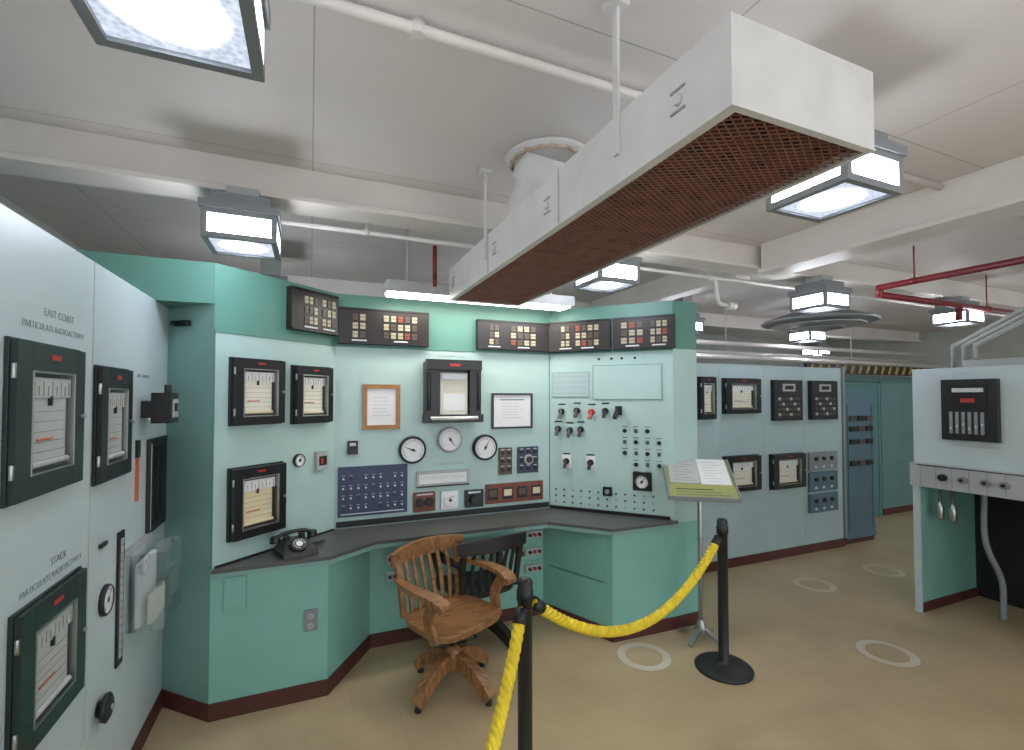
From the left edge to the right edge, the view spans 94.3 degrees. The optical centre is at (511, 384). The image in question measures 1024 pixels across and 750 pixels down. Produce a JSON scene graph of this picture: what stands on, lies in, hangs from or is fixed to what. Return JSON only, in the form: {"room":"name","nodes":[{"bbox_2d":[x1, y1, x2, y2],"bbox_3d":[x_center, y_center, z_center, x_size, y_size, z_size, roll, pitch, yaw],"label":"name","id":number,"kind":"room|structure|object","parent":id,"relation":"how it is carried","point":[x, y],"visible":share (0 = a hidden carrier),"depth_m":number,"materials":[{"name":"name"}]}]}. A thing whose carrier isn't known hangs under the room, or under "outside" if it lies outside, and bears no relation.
{"room":"control room","nodes":[
{"label":"control room","id":0,"kind":"room"},
{"bbox_2d":[0,194,85,250],"bbox_3d":[-2.392,0.279,1.151,0.100,2.900,10.000,1,-2,-23],"label":"wall","id":1,"kind":"structure","parent":0,"point":[3,200],"depth_m":3.19,"materials":[{"name":"paint"}]},
{"bbox_2d":[258,251,287,280],"bbox_3d":[-1.937,-0.869,3.818,0.330,0.470,0.330,1,-2,-23],"label":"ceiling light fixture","id":2,"kind":"object","parent":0,"point":[272,268],"depth_m":3.75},
{"bbox_2d":[0,0,1023,341],"bbox_3d":[3.269,-1.160,3.591,12.200,0.100,10.000,1,-2,-23],"label":"ceiling","id":3,"kind":"structure","parent":0,"point":[340,94],"depth_m":1.96,"materials":[{"name":"beige paint"}]},
{"bbox_2d":[70,0,270,82],"bbox_3d":[-0.657,-0.942,0.907,0.330,0.470,0.330,1,-2,-23],"label":"ceiling light fixture","id":4,"kind":"object","parent":3,"relation":"attached to","point":[221,36],"depth_m":0.96,"materials":[{"name":"glass"}]},
{"bbox_2d":[433,245,436,286],"bbox_3d":[-0.490,-0.754,3.017,0.028,0.260,0.028,1,-2,-23],"label":"pipe","id":5,"kind":"object","parent":3,"relation":"attached to","point":[434,246],"visible":1,"depth_m":3.00,"materials":[{"name":"metal"}]},
{"bbox_2d":[383,229,574,310],"bbox_3d":[-0.205,-0.856,3.450,1.400,0.515,0.210,1,-2,-23],"label":"strip light","id":6,"kind":"object","parent":3,"relation":"hanging from","point":[394,288],"visible":0.65,"depth_m":3.23,"materials":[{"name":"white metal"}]},
{"bbox_2d":[478,167,492,258],"bbox_3d":[-0.141,-0.902,2.517,0.060,0.470,0.060,1,-2,-23],"label":"hanger","id":7,"kind":"object","parent":3,"relation":"hanging from","point":[486,173],"visible":1,"depth_m":2.51,"materials":[{"name":"white paint"}]},
{"bbox_2d":[0,117,1023,310],"bbox_3d":[2.926,-0.998,4.267,12.100,0.190,0.200,1,-2,-23],"label":"ceiling beam","id":8,"kind":"structure","parent":3,"relation":"attached to","point":[27,149],"depth_m":2.53,"materials":[{"name":"paint"}]},
{"bbox_2d":[197,185,282,260],"bbox_3d":[-1.325,-0.811,2.349,0.330,0.280,0.330,1,-2,-23],"label":"ceiling light fixture","id":9,"kind":"object","parent":8,"relation":"attached to","point":[237,221],"depth_m":2.23,"materials":[{"name":"glass"}]},
{"bbox_2d":[254,272,921,342],"bbox_3d":[1.972,-0.941,6.512,12.100,0.190,0.200,1,-2,-23],"label":"ceiling beam","id":10,"kind":"structure","parent":3,"relation":"attached to","point":[712,321],"depth_m":6.95,"materials":[{"name":"paint"}]},
{"bbox_2d":[602,0,629,156],"bbox_3d":[0.316,-0.929,1.440,0.060,0.470,0.060,1,-2,-23],"label":"hanger","id":11,"kind":"object","parent":3,"relation":"hanging from","point":[614,9],"visible":1,"depth_m":1.43,"materials":[{"name":"white paint"}]},
{"bbox_2d":[449,11,875,305],"bbox_3d":[0.259,-0.694,2.214,0.521,0.211,2.324,1,-2,-23],"label":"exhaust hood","id":12,"kind":"object","parent":11,"relation":"hanging from","point":[753,112],"visible":1,"depth_m":1.36,"materials":[{"name":"white paint"}]},
{"bbox_2d":[505,136,584,217],"bbox_3d":[0.164,-1.004,2.430,0.440,0.455,0.538,1,-2,-23],"label":"duct","id":13,"kind":"object","parent":12,"relation":"attached to","point":[531,162],"visible":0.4,"depth_m":2.28,"materials":[{"name":"white paint"}]},
{"bbox_2d":[297,0,1023,215],"bbox_3d":[3.246,-1.095,3.003,11.700,0.060,0.049,1,-2,-23],"label":"conduit","id":14,"kind":"object","parent":3,"relation":"attached to","point":[417,29],"depth_m":1.56,"materials":[{"name":"metal"}]},
{"bbox_2d":[674,295,704,333],"bbox_3d":[1.975,-0.827,5.478,0.330,0.470,0.330,1,-2,-23],"label":"ceiling light fixture","id":15,"kind":"object","parent":3,"relation":"attached to","point":[699,320],"depth_m":5.39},
{"bbox_2d":[712,277,737,309],"bbox_3d":[1.744,-0.763,3.944,0.283,0.265,0.060,1,-2,-23],"label":"pipe","id":16,"kind":"object","parent":3,"relation":"attached to","point":[730,306],"visible":0.99,"depth_m":3.92,"materials":[{"name":"metal"}]},
{"bbox_2d":[787,331,825,343],"bbox_3d":[3.908,-0.806,6.298,0.330,0.470,0.330,1,-2,-23],"label":"ceiling light fixture","id":17,"kind":"object","parent":3,"relation":"attached to","point":[820,336],"depth_m":6.21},
{"bbox_2d":[591,155,1023,306],"bbox_3d":[2.650,-1.023,2.281,0.240,0.240,8.080,1,-2,-23],"label":"ceiling beam","id":18,"kind":"structure","parent":3,"relation":"attached to","point":[995,192],"depth_m":2.95,"materials":[{"name":"paint"}]},
{"bbox_2d":[802,342,830,355],"bbox_3d":[5.360,-0.754,8.381,0.330,0.470,0.330,1,-2,-23],"label":"ceiling light fixture","id":19,"kind":"object","parent":3,"relation":"attached to","point":[816,344],"depth_m":8.27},
{"bbox_2d":[696,309,943,367],"bbox_3d":[4.278,-0.663,6.832,5.800,0.730,0.481,1,-2,-23],"label":"conduit","id":20,"kind":"object","parent":3,"relation":"hanging from","point":[709,354],"depth_m":6.73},
{"bbox_2d":[788,275,851,314],"bbox_3d":[2.597,-0.769,4.013,0.330,0.280,0.330,1,-2,-23],"label":"ceiling light fixture","id":21,"kind":"object","parent":3,"relation":"attached to","point":[820,294],"depth_m":3.92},
{"bbox_2d":[761,309,880,331],"bbox_3d":[3.506,-0.853,5.455,1.160,0.420,1.160,1,-2,-23],"label":"air diffuser","id":22,"kind":"object","parent":3,"relation":"attached to","point":[841,319],"depth_m":5.21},
{"bbox_2d":[766,130,907,222],"bbox_3d":[1.204,-0.920,1.795,0.330,0.470,0.330,1,-2,-23],"label":"ceiling light fixture","id":23,"kind":"object","parent":3,"relation":"attached to","point":[877,176],"depth_m":1.70,"materials":[{"name":"glass"}]},
{"bbox_2d":[875,246,1023,320],"bbox_3d":[4.756,-0.888,2.849,2.235,0.480,3.485,1,-2,-23],"label":"pipe","id":24,"kind":"object","parent":3,"relation":"attached to","point":[880,293],"visible":0.98,"depth_m":3.93,"materials":[{"name":"metal"}]},
{"bbox_2d":[928,296,985,327],"bbox_3d":[4.530,-0.748,4.833,0.330,0.280,0.330,1,-2,-23],"label":"ceiling light fixture","id":25,"kind":"object","parent":3,"relation":"attached to","point":[941,316],"depth_m":4.77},
{"bbox_2d":[142,511,1023,749],"bbox_3d":[3.269,1.839,3.515,12.200,0.100,10.000,1,-2,-23],"label":"floor","id":26,"kind":"structure","parent":0,"point":[811,688],"depth_m":2.79,"materials":[{"name":"plastic"}]},
{"bbox_2d":[0,203,168,749],"bbox_3d":[-1.484,0.612,0.448,0.990,2.200,4.412,1,-2,-23],"label":"panel","id":27,"kind":"object","parent":26,"relation":"on","point":[122,326],"depth_m":1.75,"materials":[{"name":"paint"}]},
{"bbox_2d":[0,336,86,508],"bbox_3d":[-1.393,0.101,1.437,0.039,0.450,0.422,1,-2,-23],"label":"recorder","id":28,"kind":"object","parent":27,"relation":"attached to","point":[42,442],"visible":1,"depth_m":1.38,"materials":[{"name":"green metal"}]},
{"bbox_2d":[4,566,87,749],"bbox_3d":[-1.412,0.837,1.465,0.039,0.420,0.422,1,-2,-23],"label":"recorder","id":29,"kind":"object","parent":27,"relation":"attached to","point":[46,637],"visible":1,"depth_m":1.41,"materials":[{"name":"green metal"}]},
{"bbox_2d":[19,552,81,600],"bbox_3d":[-1.429,0.587,1.475,0.011,0.018,0.383,1,-2,-23],"label":"lettering","id":30,"kind":"object","parent":27,"relation":"attached to","point":[61,568],"depth_m":1.49,"materials":[{"name":"black paint"}]},
{"bbox_2d":[22,318,83,337],"bbox_3d":[-1.421,-0.170,1.474,0.011,0.018,0.380,1,-2,-23],"label":"lettering","id":31,"kind":"object","parent":27,"relation":"attached to","point":[22,318],"depth_m":1.44,"materials":[{"name":"black paint"}]},
{"bbox_2d":[98,583,114,616],"bbox_3d":[-1.599,0.848,1.875,0.016,0.120,0.120,1,-2,-23],"label":"round gauge","id":32,"kind":"object","parent":27,"relation":"attached to","point":[107,594],"visible":1,"depth_m":1.86,"materials":[{"name":"black plastic"}]},
{"bbox_2d":[91,365,134,486],"bbox_3d":[-1.596,0.153,1.915,0.039,0.450,0.342,1,-2,-23],"label":"recorder","id":33,"kind":"object","parent":27,"relation":"attached to","point":[112,421],"visible":1,"depth_m":1.87,"materials":[{"name":"black metal"}]},
{"bbox_2d":[114,529,124,668],"bbox_3d":[-1.660,0.901,2.014,0.012,0.560,0.065,1,-2,-23],"label":"tube","id":34,"kind":"object","parent":27,"relation":"attached to","point":[120,563],"visible":1,"depth_m":2.00,"materials":[{"name":"black metal"}]},
{"bbox_2d":[125,532,164,628],"bbox_3d":[-1.682,0.912,2.240,0.149,0.370,0.300,1,-2,-23],"label":"brochure holder","id":35,"kind":"object","parent":27,"relation":"attached to","point":[149,596],"visible":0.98,"depth_m":2.18,"materials":[{"name":"plastic"}]},
{"bbox_2d":[145,435,166,533],"bbox_3d":[-1.850,0.508,2.478,0.019,0.470,0.310,1,-2,-23],"label":"manometer","id":36,"kind":"object","parent":27,"relation":"attached to","point":[156,460],"visible":0.96,"depth_m":2.44,"materials":[{"name":"black metal"}]},
{"bbox_2d":[141,385,178,423],"bbox_3d":[-1.708,0.091,2.304,0.135,0.185,0.140,1,-2,-23],"label":"thermostat","id":37,"kind":"object","parent":27,"relation":"attached to","point":[162,407],"visible":1,"depth_m":2.26,"materials":[{"name":"black plastic"}]},
{"bbox_2d":[76,250,697,722],"bbox_3d":[-0.824,0.572,3.252,4.395,2.420,1.145,1,-2,-23],"label":"control console","id":38,"kind":"object","parent":26,"relation":"on","point":[235,643],"depth_m":3.26,"materials":[{"name":"teal paint"}]},
{"bbox_2d":[170,320,190,326],"bbox_3d":[-1.819,-0.339,2.602,0.110,0.030,0.049,-1,-2,21],"label":"switch","id":39,"kind":"object","parent":38,"relation":"attached to","point":[179,323],"visible":1,"depth_m":2.59,"materials":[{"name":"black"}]},
{"bbox_2d":[226,461,286,542],"bbox_3d":[-1.450,0.659,2.721,0.071,0.400,0.337,-1,-2,26],"label":"recorder","id":40,"kind":"object","parent":38,"relation":"attached to","point":[256,494],"visible":1,"depth_m":2.70,"materials":[{"name":"black metal"}]},
{"bbox_2d":[228,357,285,425],"bbox_3d":[-1.453,0.039,2.730,0.071,0.380,0.322,-1,-2,26],"label":"recorder","id":41,"kind":"object","parent":38,"relation":"attached to","point":[256,387],"visible":1,"depth_m":2.71,"materials":[{"name":"black metal"}]},
{"bbox_2d":[269,528,325,560],"bbox_3d":[-1.239,0.915,2.799,0.335,0.130,0.199,1,-2,-43],"label":"rotary telephone","id":42,"kind":"object","parent":38,"relation":"on","point":[287,548],"visible":1,"depth_m":2.74,"materials":[{"name":"black plastic"}]},
{"bbox_2d":[292,454,305,466],"bbox_3d":[-1.343,0.476,3.000,0.020,0.084,0.084,-1,-2,26],"label":"round gauge","id":43,"kind":"object","parent":38,"relation":"attached to","point":[299,460],"visible":1,"depth_m":2.99,"materials":[{"name":"white plastic"}]},
{"bbox_2d":[304,608,317,631],"bbox_3d":[-1.135,1.328,2.680,0.070,0.120,0.016,1,-2,-23],"label":"power outlet","id":44,"kind":"object","parent":38,"relation":"attached to","point":[310,615],"visible":1,"depth_m":2.68,"materials":[{"name":"grey metal"}]},
{"bbox_2d":[290,365,333,423],"bbox_3d":[-1.284,0.063,3.072,0.071,0.370,0.297,-1,-2,26],"label":"recorder","id":45,"kind":"object","parent":38,"relation":"attached to","point":[311,387],"visible":1,"depth_m":3.05,"materials":[{"name":"black metal"}]},
{"bbox_2d":[286,285,338,335],"bbox_3d":[-1.289,-0.475,3.092,0.057,0.265,0.370,-1,-2,26],"label":"light panel","id":46,"kind":"object","parent":38,"relation":"attached to","point":[307,310],"visible":1,"depth_m":3.05,"materials":[{"name":"black metal"}]},
{"bbox_2d":[314,451,327,469],"bbox_3d":[-1.262,0.500,3.149,0.035,0.120,0.090,-1,-2,26],"label":"box","id":47,"kind":"object","parent":38,"relation":"attached to","point":[320,457],"visible":1,"depth_m":3.13,"materials":[{"name":"grey metal"}]},
{"bbox_2d":[347,441,357,454],"bbox_3d":[-1.103,0.436,3.291,0.070,0.095,0.059,1,-2,-23],"label":"switch","id":48,"kind":"object","parent":38,"relation":"attached to","point":[352,446],"visible":1,"depth_m":3.29,"materials":[{"name":"black plastic"}]},
{"bbox_2d":[337,464,407,517],"bbox_3d":[-0.978,0.742,3.354,0.475,0.345,0.027,1,-2,-23],"label":"panel","id":49,"kind":"object","parent":38,"relation":"attached to","point":[373,489],"visible":1,"depth_m":3.35,"materials":[{"name":"blue metal"}]},
{"bbox_2d":[362,384,399,429],"bbox_3d":[-0.931,0.156,3.393,0.260,0.320,0.019,1,-2,-23],"label":"framed certificate","id":50,"kind":"object","parent":38,"relation":"attached to","point":[381,402],"visible":1,"depth_m":3.39,"materials":[{"name":"paper"}]},
{"bbox_2d":[338,306,428,346],"bbox_3d":[-0.907,-0.409,3.397,0.625,0.250,0.057,1,-2,-23],"label":"light panel","id":51,"kind":"object","parent":38,"relation":"attached to","point":[360,326],"visible":1,"depth_m":3.37,"materials":[{"name":"black metal"}]},
{"bbox_2d":[398,436,425,463],"bbox_3d":[-0.724,0.473,3.461,0.200,0.200,0.041,1,-2,-23],"label":"round gauge","id":52,"kind":"object","parent":38,"relation":"attached to","point":[412,449],"visible":1,"depth_m":3.45,"materials":[{"name":"black plastic"}]},
{"bbox_2d":[413,491,434,512],"bbox_3d":[-0.641,0.858,3.485,0.160,0.140,0.044,1,-2,-23],"label":"box","id":53,"kind":"object","parent":38,"relation":"attached to","point":[422,501],"visible":1,"depth_m":3.48,"materials":[{"name":"red metal"}]},
{"bbox_2d":[416,462,468,487],"bbox_3d":[-0.515,0.670,3.551,0.400,0.170,0.029,1,-2,-23],"label":"meter","id":54,"kind":"object","parent":38,"relation":"attached to","point":[425,479],"visible":1,"depth_m":3.54,"materials":[{"name":"grey metal"}]},
{"bbox_2d":[437,427,461,451],"bbox_3d":[-0.466,0.410,3.572,0.190,0.190,0.041,1,-2,-23],"label":"round gauge","id":55,"kind":"object","parent":38,"relation":"attached to","point":[449,439],"visible":1,"depth_m":3.56,"materials":[{"name":"grey plastic"}]},
{"bbox_2d":[441,490,457,509],"bbox_3d":[-0.466,0.863,3.560,0.130,0.135,0.042,1,-2,-23],"label":"galvanometer","id":56,"kind":"object","parent":38,"relation":"attached to","point":[449,499],"visible":1,"depth_m":3.55,"materials":[{"name":"white plastic"}]},
{"bbox_2d":[422,355,483,422],"bbox_3d":[-0.441,0.026,3.548,0.460,0.507,0.122,1,-2,-23],"label":"recorder","id":57,"kind":"object","parent":38,"relation":"attached to","point":[451,388],"visible":1,"depth_m":3.52,"materials":[{"name":"black metal"}]},
{"bbox_2d":[464,489,483,507],"bbox_3d":[-0.286,0.867,3.627,0.145,0.130,0.059,1,-2,-23],"label":"switch","id":58,"kind":"object","parent":38,"relation":"attached to","point":[473,497],"visible":1,"depth_m":3.62,"materials":[{"name":"black plastic"}]},
{"bbox_2d":[472,434,496,459],"bbox_3d":[-0.208,0.483,3.679,0.200,0.200,0.041,1,-2,-23],"label":"round gauge","id":59,"kind":"object","parent":38,"relation":"attached to","point":[484,446],"visible":1,"depth_m":3.66,"materials":[{"name":"white plastic"}]},
{"bbox_2d":[499,447,511,474],"bbox_3d":[-0.048,0.600,3.747,0.110,0.210,0.037,1,-2,-23],"label":"module","id":60,"kind":"object","parent":38,"relation":"attached to","point":[505,454],"visible":1,"depth_m":3.74,"materials":[{"name":"grey metal"}]},
{"bbox_2d":[491,393,532,428],"bbox_3d":[0.004,0.206,3.788,0.350,0.280,0.019,1,-2,-23],"label":"framed certificate","id":61,"kind":"object","parent":38,"relation":"attached to","point":[508,410],"visible":1,"depth_m":3.79,"materials":[{"name":"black paper"}]},
{"bbox_2d":[476,319,548,351],"bbox_3d":[0.011,-0.390,3.786,0.610,0.230,0.057,1,-2,-23],"label":"light panel","id":62,"kind":"object","parent":38,"relation":"attached to","point":[490,334],"visible":1,"depth_m":3.75,"materials":[{"name":"black metal"}]},
{"bbox_2d":[485,480,542,503],"bbox_3d":[0.024,0.851,3.774,0.490,0.150,0.031,1,-2,-23],"label":"meter","id":63,"kind":"object","parent":38,"relation":"attached to","point":[526,490],"visible":1,"depth_m":3.76,"materials":[{"name":"brown plastic"}]},
{"bbox_2d":[517,446,537,473],"bbox_3d":[0.134,0.602,3.817,0.180,0.210,0.049,1,-2,-23],"label":"module","id":64,"kind":"object","parent":38,"relation":"attached to","point":[527,457],"visible":1,"depth_m":3.81,"materials":[{"name":"blue metal"}]},
{"bbox_2d":[554,404,564,435],"label":"toggle switches","id":65,"kind":"object","parent":38,"relation":"attached to","point":[561,411],"depth_m":3.86,"materials":[{"name":"black plastic"}]},
{"bbox_2d":[562,453,570,468],"label":"toggle switches","id":66,"kind":"object","parent":38,"relation":"attached to","point":[566,459],"depth_m":3.84,"materials":[{"name":"black plastic"}]},
{"bbox_2d":[566,402,584,437],"label":"toggle switches","id":67,"kind":"object","parent":38,"relation":"attached to","point":[580,429],"depth_m":3.80,"materials":[{"name":"black plastic"}]},
{"bbox_2d":[548,318,611,352],"bbox_3d":[0.537,-0.392,3.807,0.510,0.245,0.057,-1,-2,24],"label":"light panel","id":68,"kind":"object","parent":38,"relation":"attached to","point":[593,334],"visible":1,"depth_m":3.78,"materials":[{"name":"black metal"}]},
{"bbox_2d":[586,454,595,469],"label":"toggle switches","id":69,"kind":"object","parent":38,"relation":"attached to","point":[590,461],"depth_m":3.76,"materials":[{"name":"black plastic"}]},
{"bbox_2d":[588,404,595,418],"label":"toggle switches","id":70,"kind":"object","parent":38,"relation":"attached to","point":[591,412],"depth_m":3.75,"materials":[{"name":"red plastic"}]},
{"bbox_2d":[602,403,608,417],"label":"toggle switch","id":71,"kind":"object","parent":38,"relation":"attached to","point":[605,411],"depth_m":3.71,"materials":[{"name":"black plastic"}]},
{"bbox_2d":[552,357,661,399],"bbox_3d":[0.729,-0.051,3.738,0.870,0.330,0.009,-1,-2,24],"label":"panel","id":72,"kind":"object","parent":38,"relation":"attached to","point":[632,381],"visible":1,"depth_m":3.70,"materials":[{"name":"green paint"}]},
{"bbox_2d":[555,426,661,511],"bbox_3d":[0.730,0.635,3.703,0.843,0.634,0.040,-1,-2,24],"label":"panel","id":73,"kind":"object","parent":38,"relation":"attached to","point":[607,491],"visible":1,"depth_m":3.62,"materials":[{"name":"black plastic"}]},
{"bbox_2d":[634,474,649,488],"bbox_3d":[0.981,0.731,3.585,0.110,0.110,0.041,-1,-2,24],"label":"round gauge","id":74,"kind":"object","parent":73,"relation":"attached to","point":[641,481],"visible":1,"depth_m":3.57,"materials":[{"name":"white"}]},
{"bbox_2d":[612,406,621,419],"label":"toggle switches","id":75,"kind":"object","parent":38,"relation":"attached to","point":[618,409],"depth_m":3.64,"materials":[{"name":"black plastic"}]},
{"bbox_2d":[612,314,675,349],"bbox_3d":[0.996,-0.397,3.598,0.460,0.245,0.057,-1,-2,24],"label":"light panel","id":76,"kind":"object","parent":38,"relation":"attached to","point":[651,331],"visible":1,"depth_m":3.57,"materials":[{"name":"black metal"}]},
{"bbox_2d":[390,534,516,713],"bbox_3d":[-0.348,1.367,2.795,0.614,0.807,0.626,-1,-2,42],"label":"swivel armchair","id":77,"kind":"object","parent":26,"relation":"on","point":[450,619],"visible":0.98,"depth_m":2.77,"materials":[{"name":"brown wood"}]},
{"bbox_2d":[426,531,526,648],"bbox_3d":[-0.253,1.394,3.329,0.625,0.782,0.575,1,-2,-23],"label":"swivel armchair","id":78,"kind":"object","parent":26,"relation":"on","point":[474,583],"visible":0.56,"depth_m":3.15,"materials":[{"name":"black wood"}]},
{"bbox_2d":[516,576,532,749],"bbox_3d":[0.055,1.284,2.001,0.344,0.935,0.344,1,-2,-23],"label":"stanchion post","id":79,"kind":"object","parent":26,"relation":"on","point":[524,592],"visible":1,"depth_m":1.98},
{"bbox_2d":[485,606,527,749],"bbox_3d":[-0.194,1.146,1.253,0.056,0.504,1.536,0,-2,18],"label":"rope","id":80,"kind":"object","parent":79,"relation":"attached to","point":[497,727],"visible":1,"depth_m":1.78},
{"bbox_2d":[617,642,670,670],"bbox_3d":[0.864,1.776,3.115,0.340,0.001,0.340,1,-2,-23],"label":"floor marking","id":81,"kind":"object","parent":26,"relation":"on","point":[621,651],"depth_m":3.10,"materials":[{"name":"paint"}]},
{"bbox_2d":[663,459,741,647],"bbox_3d":[1.325,1.163,3.354,0.460,1.238,0.462,0,-1,13],"label":"lectern","id":82,"kind":"object","parent":26,"relation":"on","point":[698,480],"visible":0.93,"depth_m":3.32,"materials":[{"name":"metal"}]},
{"bbox_2d":[694,518,754,684],"bbox_3d":[1.326,1.308,2.986,0.344,0.935,0.344,1,-2,-23],"label":"stanchion post","id":83,"kind":"object","parent":26,"relation":"on","point":[721,666],"visible":1,"depth_m":2.96,"materials":[{"name":"metal"}]},
{"bbox_2d":[532,535,722,637],"bbox_3d":[0.690,1.101,2.498,1.553,0.358,0.056,1,-2,-38],"label":"rope","id":84,"kind":"object","parent":83,"relation":"hanging from","point":[539,606],"visible":0.99,"depth_m":2.42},
{"bbox_2d":[697,363,847,572],"bbox_3d":[2.425,0.801,4.987,2.935,2.050,0.260,1,-2,-23],"label":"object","id":85,"kind":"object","parent":26,"relation":"on","point":[767,525],"depth_m":4.99,"materials":[{"name":"green paint"}]},
{"bbox_2d":[697,376,717,419],"bbox_3d":[1.903,0.127,4.623,0.202,0.420,0.071,1,-2,-23],"label":"recorder","id":86,"kind":"object","parent":85,"relation":"attached to","point":[707,397],"visible":1,"depth_m":4.61,"materials":[{"name":"black metal"}]},
{"bbox_2d":[721,378,761,413],"bbox_3d":[2.331,0.111,4.805,0.492,0.360,0.071,1,-2,-23],"label":"recorder","id":87,"kind":"object","parent":85,"relation":"attached to","point":[739,395],"visible":1,"depth_m":4.80,"materials":[{"name":"black metal"}]},
{"bbox_2d":[722,454,761,491],"bbox_3d":[2.327,0.891,4.784,0.482,0.360,0.071,1,-2,-23],"label":"recorder","id":88,"kind":"object","parent":85,"relation":"attached to","point":[746,469],"visible":0.85,"depth_m":4.80,"materials":[{"name":"black metal"}]},
{"bbox_2d":[770,380,802,420],"bbox_3d":[2.937,0.163,5.069,0.430,0.430,0.056,1,-2,-23],"label":"panel","id":89,"kind":"object","parent":85,"relation":"attached to","point":[786,395],"visible":1,"depth_m":5.03,"materials":[{"name":"black metal"}]},
{"bbox_2d":[769,452,805,489],"bbox_3d":[2.934,0.913,5.041,0.502,0.370,0.071,1,-2,-23],"label":"recorder","id":90,"kind":"object","parent":85,"relation":"attached to","point":[786,470],"visible":1,"depth_m":5.03,"materials":[{"name":"black metal"}]},
{"bbox_2d":[807,451,837,470],"bbox_3d":[3.465,0.844,5.280,0.460,0.200,0.049,1,-2,-23],"label":"module","id":91,"kind":"object","parent":85,"relation":"attached to","point":[826,460],"visible":1,"depth_m":5.26,"materials":[{"name":"grey metal"}]},
{"bbox_2d":[808,381,837,419],"bbox_3d":[3.471,0.169,5.296,0.430,0.430,0.056,1,-2,-23],"label":"panel","id":92,"kind":"object","parent":85,"relation":"attached to","point":[822,395],"visible":1,"depth_m":5.26,"materials":[{"name":"black metal"}]},
{"bbox_2d":[808,470,837,491],"bbox_3d":[3.465,1.069,5.274,0.460,0.210,0.049,1,-2,-23],"label":"module","id":93,"kind":"object","parent":85,"relation":"attached to","point":[823,480],"visible":1,"depth_m":5.26,"materials":[{"name":"blue paint"}]},
{"bbox_2d":[808,491,837,513],"bbox_3d":[3.465,1.304,5.268,0.460,0.200,0.049,1,-2,-23],"label":"module","id":94,"kind":"object","parent":85,"relation":"attached to","point":[821,502],"visible":1,"depth_m":5.25,"materials":[{"name":"blue paint"}]},
{"bbox_2d":[793,577,836,591],"bbox_3d":[2.740,1.806,4.302,0.340,0.001,0.340,1,-2,-23],"label":"floor marking","id":95,"kind":"object","parent":26,"relation":"on","point":[833,588],"depth_m":4.30,"materials":[{"name":"paint"}]},
{"bbox_2d":[845,400,875,544],"bbox_3d":[4.016,1.015,5.744,0.540,1.660,0.420,1,-2,-23],"label":"tall cabinet","id":96,"kind":"object","parent":26,"relation":"on","point":[859,414],"visible":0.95,"depth_m":5.56,"materials":[{"name":"metal"}]},
{"bbox_2d":[862,564,905,576],"bbox_3d":[3.635,1.815,4.649,0.340,0.001,0.340,1,-2,-23],"label":"floor marking","id":97,"kind":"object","parent":26,"relation":"on","point":[865,567],"depth_m":4.65,"materials":[{"name":"paint"}]},
{"bbox_2d":[855,640,920,666],"bbox_3d":[2.489,1.777,3.153,0.340,0.001,0.340,1,-2,-23],"label":"floor marking","id":98,"kind":"object","parent":26,"relation":"on","point":[915,661],"depth_m":3.13,"materials":[{"name":"paint"}]},
{"bbox_2d":[910,365,1023,620],"bbox_3d":[3.951,0.817,3.053,0.925,1.920,1.970,1,-2,-23],"label":"tall cabinet","id":99,"kind":"object","parent":26,"relation":"on","point":[981,553],"visible":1,"depth_m":3.78,"materials":[{"name":"metal"}]},
{"bbox_2d":[936,489,944,519],"bbox_3d":[3.361,0.925,3.729,0.052,0.258,0.051,1,-2,-23],"label":"probe","id":100,"kind":"object","parent":99,"relation":"hanging from","point":[940,509],"visible":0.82,"depth_m":3.72,"materials":[{"name":"metal"}]},
{"bbox_2d":[948,490,957,521],"bbox_3d":[3.393,0.924,3.656,0.052,0.258,0.051,1,-2,-23],"label":"probe","id":101,"kind":"object","parent":99,"relation":"hanging from","point":[952,510],"visible":0.86,"depth_m":3.64,"materials":[{"name":"metal"}]},
{"bbox_2d":[941,378,1001,442],"bbox_3d":[3.340,0.183,3.467,0.057,0.450,0.320,1,-2,-23],"label":"control panel","id":102,"kind":"object","parent":99,"relation":"attached to","point":[970,408],"visible":1,"depth_m":3.44,"materials":[{"name":"black metal"}]},
{"bbox_2d":[950,306,1023,367],"bbox_3d":[3.979,-0.633,3.183,0.600,0.977,1.518,1,-2,-23],"label":"bundle","id":103,"kind":"object","parent":99,"relation":"attached to","point":[1014,319],"visible":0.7,"depth_m":3.56,"materials":[{"name":"grey metal"}]},
{"bbox_2d":[574,256,641,293],"bbox_3d":[0.625,-0.791,3.154,0.330,0.280,0.330,1,-2,-23],"label":"ceiling light fixture","id":104,"kind":"object","parent":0,"point":[625,274],"depth_m":3.06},
{"bbox_2d":[281,219,1006,316],"bbox_3d":[2.422,-0.973,4.237,8.250,0.240,0.038,1,-2,-23],"label":"conduit","id":105,"kind":"object","parent":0,"point":[366,232],"depth_m":3.06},
{"bbox_2d":[696,334,824,366],"bbox_3d":[1.335,0.455,8.108,12.200,2.900,0.100,1,-2,-23],"label":"wall","id":106,"kind":"structure","parent":0,"point":[698,336],"depth_m":9.52,"materials":[{"name":"paint"}]},
{"bbox_2d":[804,363,937,375],"bbox_3d":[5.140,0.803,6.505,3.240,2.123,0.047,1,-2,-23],"label":"beam","id":107,"kind":"structure","parent":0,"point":[849,369],"depth_m":6.38,"materials":[{"name":"black metal"}]},
{"bbox_2d":[845,375,913,514],"bbox_3d":[5.299,0.874,6.895,2.640,2.000,0.110,1,-2,-23],"label":"wall","id":108,"kind":"structure","parent":0,"point":[896,396],"depth_m":7.00,"materials":[{"name":"paint"}]},
{"bbox_2d":[845,382,882,514],"bbox_3d":[4.915,0.914,6.699,0.900,1.910,0.130,1,-2,-23],"label":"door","id":109,"kind":"structure","parent":108,"relation":"in","point":[853,390],"depth_m":6.83,"materials":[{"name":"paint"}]},
{"bbox_2d":[825,323,1023,381],"bbox_3d":[8.857,0.398,5.870,0.100,2.900,9.900,1,-2,-23],"label":"wall","id":110,"kind":"structure","parent":0,"point":[937,344],"depth_m":8.52,"materials":[{"name":"paint"}]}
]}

